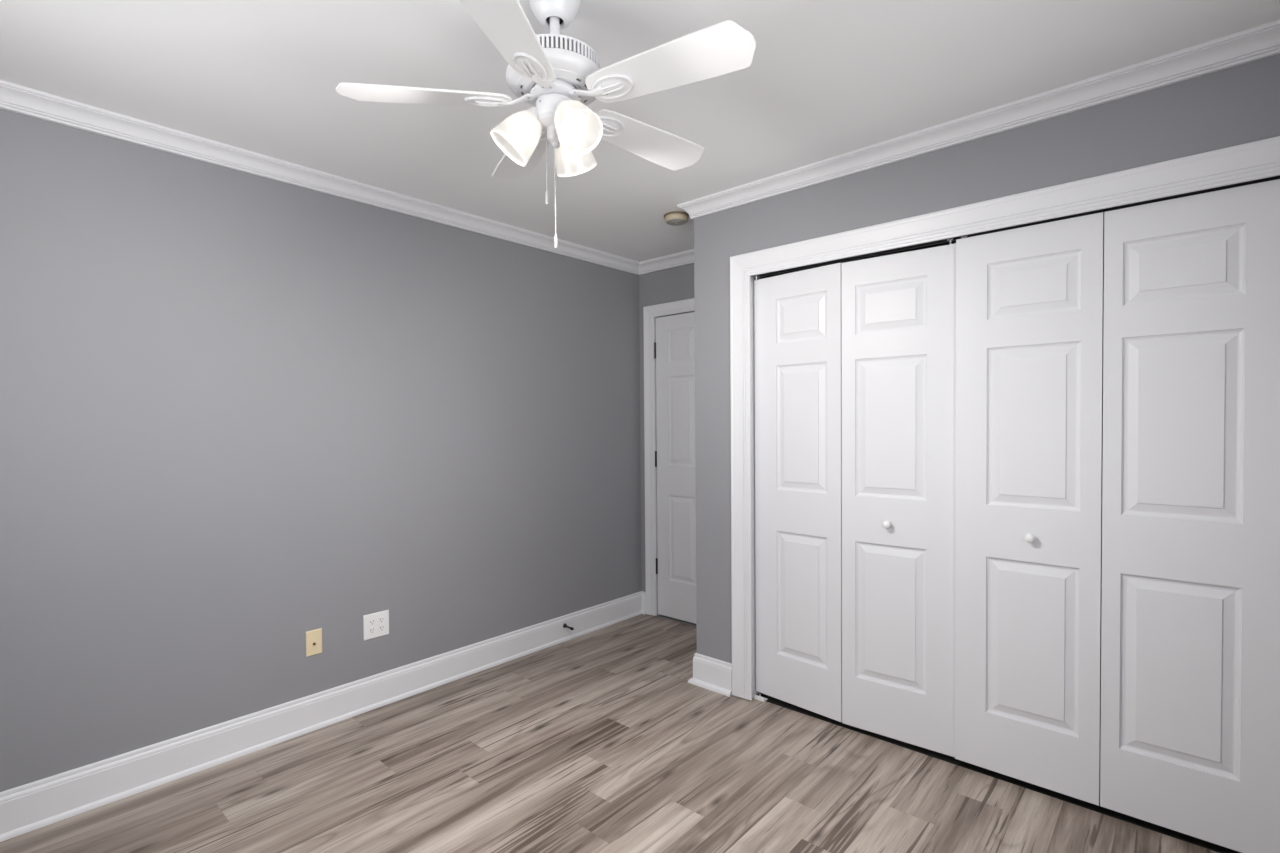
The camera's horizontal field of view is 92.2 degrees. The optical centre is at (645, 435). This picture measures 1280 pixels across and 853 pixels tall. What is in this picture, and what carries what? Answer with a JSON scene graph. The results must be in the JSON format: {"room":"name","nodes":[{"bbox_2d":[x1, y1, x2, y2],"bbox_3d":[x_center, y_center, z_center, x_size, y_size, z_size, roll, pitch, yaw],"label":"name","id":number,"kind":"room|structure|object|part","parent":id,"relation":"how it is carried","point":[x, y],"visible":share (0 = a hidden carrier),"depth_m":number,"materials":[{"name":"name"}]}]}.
{"room":"empty bedroom","nodes":[
{"label":"empty bedroom","id":0,"kind":"room"},
{"bbox_2d":[0,108,641,791],"bbox_3d":[-1.289,0.126,3.002,0.120,2.560,3.885,1,2,41],"label":"wall","id":1,"kind":"structure","parent":0,"point":[243,415],"depth_m":2.56,"materials":[{"name":"grey paint"}]},
{"bbox_2d":[306,628,321,656],"bbox_3d":[-1.462,0.913,2.717,0.011,0.111,0.066,1,2,41],"label":"phone jack plate","id":2,"kind":"object","parent":1,"relation":"attached to","point":[313,637],"visible":1,"depth_m":2.72,"materials":[{"name":"beige plastic"}]},
{"bbox_2d":[0,80,639,274],"bbox_3d":[-1.231,-1.119,2.918,0.060,0.069,3.645,1,2,41],"label":"crown molding","id":3,"kind":"structure","parent":1,"relation":"attached to","point":[16,98],"depth_m":2.52,"materials":[{"name":"white paint"}]},
{"bbox_2d":[0,591,641,841],"bbox_3d":[-1.226,1.210,2.976,0.024,0.152,3.645,1,2,41],"label":"baseboard","id":4,"kind":"structure","parent":1,"relation":"attached to","point":[40,803],"depth_m":2.56,"materials":[{"name":"white paint"}]},
{"bbox_2d":[563,623,573,629],"bbox_3d":[-0.471,1.171,3.769,0.077,0.028,0.027,1,2,41],"label":"door stop","id":5,"kind":"object","parent":4,"relation":"attached to","point":[564,624],"visible":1,"depth_m":3.77,"materials":[{"name":"black metal"}]},
{"bbox_2d":[363,610,388,640],"bbox_3d":[-1.278,0.900,2.927,0.008,0.118,0.122,1,2,41],"label":"electrical outlet","id":6,"kind":"object","parent":1,"relation":"attached to","point":[376,624],"visible":1,"depth_m":2.92,"materials":[{"name":"white plastic"}]},
{"bbox_2d":[369,627,374,633],"bbox_3d":[-1.292,0.920,2.909,0.003,0.030,0.029,1,2,41],"label":"receptacle","id":7,"kind":"object","parent":6,"relation":"attached to","point":[371,629],"depth_m":2.91,"materials":[{"name":"grey plastic"}]},
{"bbox_2d":[369,619,374,625],"bbox_3d":[-1.292,0.881,2.908,0.003,0.030,0.029,1,2,41],"label":"receptacle","id":8,"kind":"object","parent":6,"relation":"attached to","point":[371,621],"depth_m":2.91,"materials":[{"name":"grey plastic"}]},
{"bbox_2d":[379,625,384,630],"bbox_3d":[-1.261,0.919,2.943,0.003,0.030,0.029,1,2,41],"label":"receptacle","id":9,"kind":"object","parent":6,"relation":"attached to","point":[381,627],"depth_m":2.94,"materials":[{"name":"grey plastic"}]},
{"bbox_2d":[379,617,384,622],"bbox_3d":[-1.262,0.880,2.942,0.003,0.030,0.029,1,2,41],"label":"receptacle","id":10,"kind":"object","parent":6,"relation":"attached to","point":[381,619],"depth_m":2.94,"materials":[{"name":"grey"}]},
{"bbox_2d":[0,614,1240,852],"bbox_3d":[0.015,1.358,1.883,3.334,0.122,3.645,1,2,41],"label":"floor","id":11,"kind":"structure","parent":0,"point":[601,740],"depth_m":2.26,"materials":[{"name":"grey wood"}]},
{"bbox_2d":[752,691,767,701],"bbox_3d":[0.553,1.260,2.978,0.066,0.024,0.038,1,2,41],"label":"pivot bracket","id":12,"kind":"object","parent":11,"relation":"on","point":[754,695],"visible":1,"depth_m":2.97,"materials":[{"name":"white plastic"}]},
{"bbox_2d":[0,0,1279,261],"bbox_3d":[-0.005,-1.201,1.831,3.574,0.120,3.885,1,2,41],"label":"ceiling","id":13,"kind":"structure","parent":0,"point":[825,79],"depth_m":1.94,"materials":[{"name":"paint"}]},
{"bbox_2d":[336,0,755,247],"bbox_3d":[-0.199,-0.805,1.595,1.012,0.658,0.994,1,2,41],"label":"ceiling fan","id":14,"kind":"object","parent":13,"relation":"hanging from","point":[559,75],"visible":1,"depth_m":1.51,"materials":[{"name":"white metal"}]},
{"bbox_3d":[-0.548,-0.849,1.540,0.423,0.006,0.133,-1,14,-7],"label":"blade","id":15,"kind":"part","parent":14,"relation":"part of","materials":[{"name":"white laminate"}]},
{"bbox_3d":[-0.292,-0.845,1.266,0.133,0.006,0.423,12,4,10],"label":"blade","id":16,"kind":"part","parent":14,"relation":"part of","materials":[{"name":"white laminate"}]},
{"bbox_3d":[-0.331,-0.853,1.567,0.100,0.028,0.037,-1,14,-7],"label":"bracket arm","id":17,"kind":"part","parent":14,"relation":"part of","materials":[{"name":"white metal"}]},
{"bbox_3d":[-0.336,-0.763,1.570,0.122,0.138,0.124,1,2,41],"label":"lamp shade","id":18,"kind":"part","parent":14,"relation":"part of","materials":[{"name":"white glass"}]},
{"bbox_3d":[-0.367,-0.857,1.869,0.133,0.006,0.423,-15,7,-24],"label":"blade","id":19,"kind":"part","parent":14,"relation":"part of","materials":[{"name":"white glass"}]},
{"bbox_3d":[-0.250,-0.852,1.481,0.037,0.028,0.100,12,4,10],"label":"bracket arm","id":20,"kind":"part","parent":14,"relation":"part of","materials":[{"name":"white metal"}]},
{"bbox_3d":[-0.254,-0.704,1.579,0.004,0.156,0.004,0,1,23],"label":"pull chain","id":21,"kind":"part","parent":14,"relation":"part of","materials":[{"name":"silver metal"}]},
{"bbox_3d":[-0.229,-0.642,1.560,0.004,0.266,0.004,1,2,41],"label":"pull chain","id":22,"kind":"part","parent":14,"relation":"part of","materials":[{"name":"silver metal"}]},
{"bbox_2d":[537,35,599,68],"bbox_3d":[-0.232,-0.939,1.578,0.230,0.028,0.230,1,2,41],"label":"vent","id":23,"kind":"object","parent":14,"relation":"attached to","point":[549,43],"depth_m":1.47,"materials":[{"name":"white metal"}]},
{"bbox_2d":[562,111,586,136],"bbox_3d":[-0.182,-0.780,1.516,0.081,0.088,0.060,1,2,41],"label":"bulb","id":24,"kind":"object","parent":14,"relation":"attached to","point":[575,125],"depth_m":1.49,"materials":[{"name":"white glass"}]},
{"bbox_3d":[-0.201,-0.766,1.679,0.114,0.138,0.131,1,2,41],"label":"lamp shade","id":25,"kind":"part","parent":14,"relation":"part of","materials":[{"name":"white glass"}]},
{"bbox_3d":[-0.173,-0.762,1.501,0.133,0.138,0.113,1,2,41],"label":"lamp shade","id":26,"kind":"part","parent":14,"relation":"part of","materials":[{"name":"white glass"}]},
{"bbox_3d":[-0.144,-0.854,1.532,0.100,0.028,0.037,0,-11,29],"label":"bracket arm","id":27,"kind":"part","parent":14,"relation":"part of","materials":[{"name":"white metal"}]},
{"bbox_3d":[0.002,-0.858,1.798,0.423,0.006,0.133,-2,-11,-43],"label":"blade","id":28,"kind":"part","parent":14,"relation":"part of","materials":[{"name":"white laminate"}]},
{"bbox_3d":[0.048,-0.851,1.425,0.423,0.006,0.133,0,-11,29],"label":"blade","id":29,"kind":"part","parent":14,"relation":"part of","materials":[{"name":"white wood"}]},
{"bbox_2d":[664,211,688,225],"bbox_3d":[0.164,-1.149,3.276,0.135,0.044,0.135,1,2,41],"label":"smoke detector","id":30,"kind":"object","parent":13,"relation":"attached to","point":[674,218],"visible":0.98,"depth_m":3.23,"materials":[{"name":"brown plastic"}]},
{"bbox_2d":[666,219,685,225],"bbox_3d":[0.164,-1.132,3.276,0.106,0.005,0.106,1,2,41],"label":"grille","id":31,"kind":"object","parent":30,"relation":"attached to","point":[674,222],"depth_m":3.26,"materials":[{"name":"grey plastic"}]},
{"bbox_3d":[0.163,-1.167,3.276,0.135,0.010,0.135,1,2,41],"label":"mounting plate","id":32,"kind":"part","parent":30,"relation":"part of","materials":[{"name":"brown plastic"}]},
{"bbox_2d":[760,273,782,278],"bbox_3d":[0.568,0.103,3.413,0.120,2.560,0.570,1,2,41],"label":"wall","id":33,"kind":"structure","parent":0,"point":[781,273],"depth_m":3.46,"materials":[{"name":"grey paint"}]},
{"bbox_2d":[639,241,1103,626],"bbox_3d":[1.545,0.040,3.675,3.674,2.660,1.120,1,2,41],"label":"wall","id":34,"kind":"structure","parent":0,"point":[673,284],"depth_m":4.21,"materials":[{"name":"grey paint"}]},
{"bbox_2d":[642,591,645,614],"bbox_3d":[-0.018,1.174,4.324,0.049,0.152,0.024,1,2,41],"label":"baseboard","id":35,"kind":"structure","parent":34,"relation":"attached to","point":[643,593],"depth_m":4.31,"materials":[{"name":"white paint"}]},
{"bbox_2d":[639,249,693,274],"bbox_3d":[0.308,-1.151,3.949,0.999,0.069,0.060,1,2,41],"label":"crown molding","id":36,"kind":"structure","parent":34,"relation":"attached to","point":[685,257],"depth_m":4.09,"materials":[{"name":"white paint"}]},
{"bbox_2d":[643,298,694,615],"bbox_3d":[0.385,0.181,4.025,0.931,2.139,0.138,1,2,41],"label":"door frame","id":37,"kind":"structure","parent":34,"relation":"attached to","point":[650,313],"depth_m":4.25,"materials":[{"name":"white paint"}]},
{"bbox_2d":[654,312,695,623],"bbox_3d":[0.340,0.216,3.983,0.753,2.038,0.099,1,2,41],"label":"door","id":38,"kind":"structure","parent":34,"relation":"in","point":[674,346],"depth_m":4.12,"materials":[{"name":"white paint"}]},
{"bbox_2d":[694,54,1279,662],"bbox_3d":[1.169,0.118,2.421,2.335,2.560,0.120,1,2,41],"label":"wall","id":39,"kind":"structure","parent":0,"point":[1240,104],"depth_m":2.40,"materials":[{"name":"grey paint"}]},
{"bbox_2d":[688,653,731,696],"bbox_3d":[0.322,1.196,3.096,0.256,0.152,0.034,1,2,41],"label":"baseboard","id":40,"kind":"structure","parent":39,"relation":"attached to","point":[709,673],"depth_m":3.09,"materials":[{"name":"white paint"}]},
{"bbox_2d":[677,20,1279,218],"bbox_3d":[1.077,-1.125,2.348,2.395,0.069,0.060,1,2,41],"label":"crown molding","id":41,"kind":"structure","parent":39,"relation":"attached to","point":[1263,41],"depth_m":2.14,"materials":[{"name":"white paint"}]},
{"bbox_2d":[730,136,1279,699],"bbox_3d":[1.211,0.211,2.374,2.013,2.133,0.138,1,2,41],"label":"door frame","id":42,"kind":"structure","parent":39,"relation":"attached to","point":[1260,159],"depth_m":2.52,"materials":[{"name":"white paint"}]},
{"bbox_2d":[754,175,1279,279],"bbox_3d":[1.195,-0.752,2.353,1.824,0.030,0.030,1,2,41],"label":"door track","id":43,"kind":"object","parent":39,"relation":"attached to","point":[949,240],"visible":0.62,"depth_m":2.17,"materials":[{"name":"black metal"}]},
{"bbox_2d":[754,243,955,756],"bbox_3d":[0.858,0.254,2.675,0.904,1.994,0.092,1,2,41],"label":"door","id":44,"kind":"structure","parent":43,"relation":"hanging from","point":[855,361],"depth_m":2.61,"materials":[{"name":"white paint"}]},
{"bbox_3d":[0.990,0.364,2.525,0.033,0.033,0.038,0,1,39],"label":"knob","id":45,"kind":"part","parent":44,"relation":"part of","materials":[{"name":"white plastic"}]},
{"bbox_2d":[955,179,1279,852],"bbox_3d":[1.527,0.255,2.061,0.904,1.992,0.078,1,2,41],"label":"door","id":46,"kind":"structure","parent":43,"relation":"hanging from","point":[1177,672],"depth_m":2.01,"materials":[{"name":"white paint"}]},
{"bbox_3d":[1.362,0.362,2.183,0.033,0.033,0.038,1,2,41],"label":"knob","id":47,"kind":"part","parent":46,"relation":"part of","materials":[{"name":"white plastic"}]}
]}

